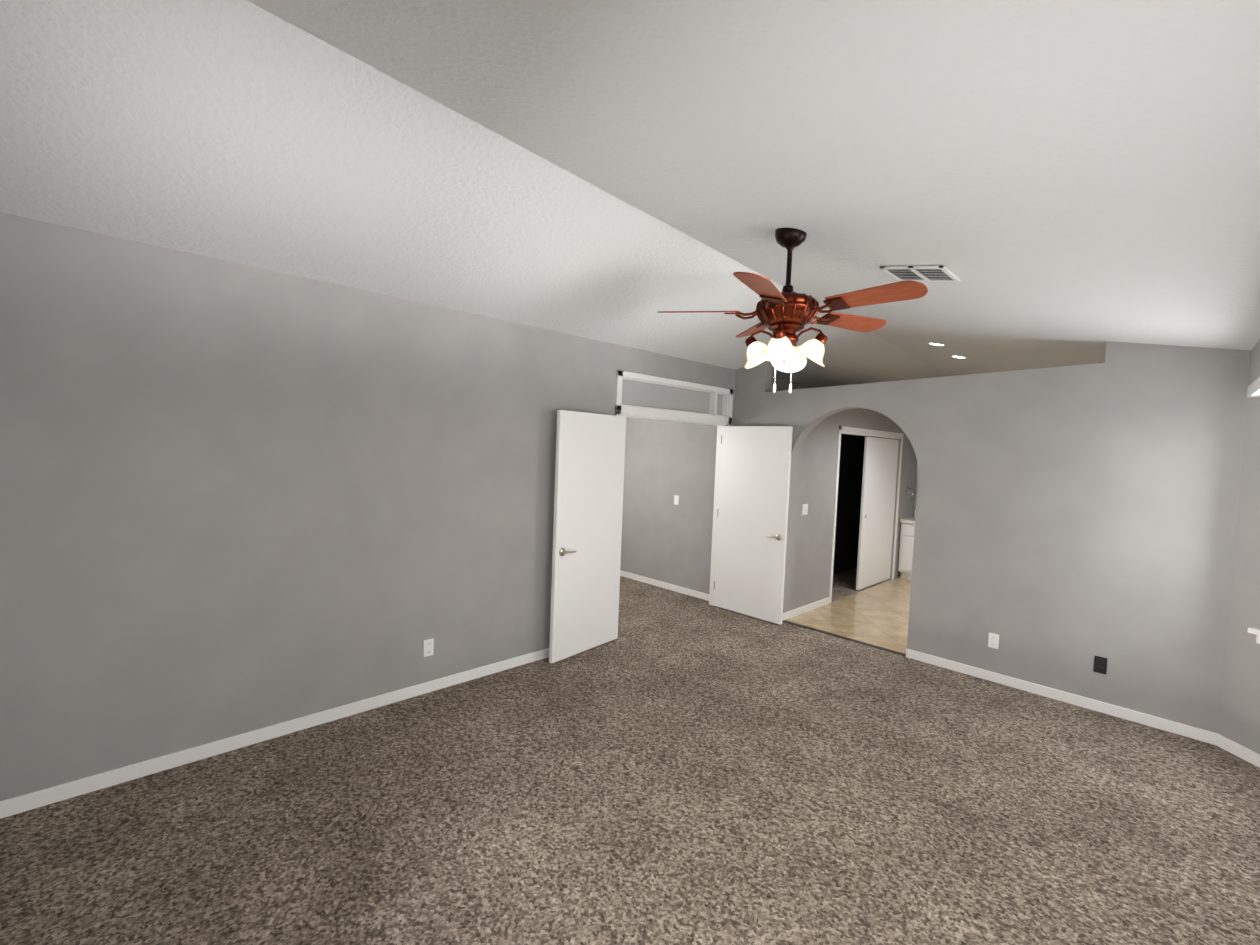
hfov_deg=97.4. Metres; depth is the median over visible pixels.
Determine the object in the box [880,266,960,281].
ceiling vent
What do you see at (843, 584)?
floor
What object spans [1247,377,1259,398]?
window blind
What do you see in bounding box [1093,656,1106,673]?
outlet
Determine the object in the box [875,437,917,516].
wall
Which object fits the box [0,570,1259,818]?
baseboard
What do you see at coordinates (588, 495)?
door
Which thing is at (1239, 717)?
wall
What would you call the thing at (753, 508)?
door
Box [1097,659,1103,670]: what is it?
socket
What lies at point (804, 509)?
light switch
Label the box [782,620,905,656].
threshold strip
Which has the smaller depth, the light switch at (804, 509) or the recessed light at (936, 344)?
the recessed light at (936, 344)
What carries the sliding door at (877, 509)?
in the wall at (862, 418)
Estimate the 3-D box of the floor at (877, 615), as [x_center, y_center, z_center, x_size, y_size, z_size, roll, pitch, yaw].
[4.303,1.684,5.629,3.760,0.100,3.950,0,4,-45]
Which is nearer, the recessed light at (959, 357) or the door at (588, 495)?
the door at (588, 495)
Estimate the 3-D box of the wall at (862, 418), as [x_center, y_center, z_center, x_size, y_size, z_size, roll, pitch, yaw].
[3.225,0.326,7.295,2.700,2.360,0.100,0,4,-45]
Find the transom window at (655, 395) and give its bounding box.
[615,370,732,421]
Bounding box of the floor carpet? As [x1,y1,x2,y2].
[0,576,1259,944]
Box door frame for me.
[615,411,731,605]
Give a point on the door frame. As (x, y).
(719, 424)
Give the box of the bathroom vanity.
[898,522,914,579]
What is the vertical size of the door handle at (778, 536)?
0.064 m
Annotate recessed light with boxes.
[927,343,945,345]
[950,356,967,358]
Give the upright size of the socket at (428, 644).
0.087 m
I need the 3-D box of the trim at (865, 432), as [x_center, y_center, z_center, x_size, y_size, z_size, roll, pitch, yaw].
[3.016,0.483,7.095,1.980,2.050,0.112,0,4,-45]
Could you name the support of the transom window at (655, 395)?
in the wall at (238, 498)
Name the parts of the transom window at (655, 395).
glass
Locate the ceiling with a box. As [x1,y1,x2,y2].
[0,0,1259,386]
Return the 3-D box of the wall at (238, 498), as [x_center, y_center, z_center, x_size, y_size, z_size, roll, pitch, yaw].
[0.141,0.153,5.236,10.220,2.660,0.120,0,4,-45]
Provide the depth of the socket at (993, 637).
4.33 m
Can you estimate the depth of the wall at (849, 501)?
8.14 m
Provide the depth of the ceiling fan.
2.72 m
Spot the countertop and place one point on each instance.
(907, 519)
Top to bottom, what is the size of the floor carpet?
0.100 m
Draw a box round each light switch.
[674,495,678,504]
[802,504,807,514]
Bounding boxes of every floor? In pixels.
[786,577,910,653]
[831,568,890,601]
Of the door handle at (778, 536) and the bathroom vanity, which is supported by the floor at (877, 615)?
the bathroom vanity
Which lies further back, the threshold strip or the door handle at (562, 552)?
the threshold strip
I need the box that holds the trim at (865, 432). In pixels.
[829,426,902,602]
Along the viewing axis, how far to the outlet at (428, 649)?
3.75 m
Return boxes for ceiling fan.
[657,228,927,392]
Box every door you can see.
[549,410,625,662]
[714,426,792,624]
[856,437,898,589]
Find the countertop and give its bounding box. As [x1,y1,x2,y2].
[900,518,914,521]
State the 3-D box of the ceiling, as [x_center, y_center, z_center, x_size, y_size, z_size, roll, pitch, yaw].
[1.814,-1.046,3.529,10.220,0.934,4.800,0,4,-45]
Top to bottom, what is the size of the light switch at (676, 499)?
0.115 m
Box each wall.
[0,212,816,800]
[620,341,1250,732]
[826,408,916,597]
[833,434,867,574]
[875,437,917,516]
[1217,398,1259,753]
[1248,339,1259,385]
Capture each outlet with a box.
[423,638,433,656]
[988,633,998,648]
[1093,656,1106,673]
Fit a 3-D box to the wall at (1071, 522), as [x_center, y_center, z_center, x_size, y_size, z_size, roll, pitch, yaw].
[1.746,0.161,5.553,0.150,2.742,7.620,0,4,-45]
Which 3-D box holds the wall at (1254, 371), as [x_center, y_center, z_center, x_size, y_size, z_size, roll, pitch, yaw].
[1.689,-0.692,1.081,6.200,0.400,0.326,0,4,-45]
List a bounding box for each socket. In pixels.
[426,642,430,653]
[991,635,995,646]
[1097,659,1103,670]
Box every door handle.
[559,548,575,555]
[766,534,781,539]
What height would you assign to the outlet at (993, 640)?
0.115 m

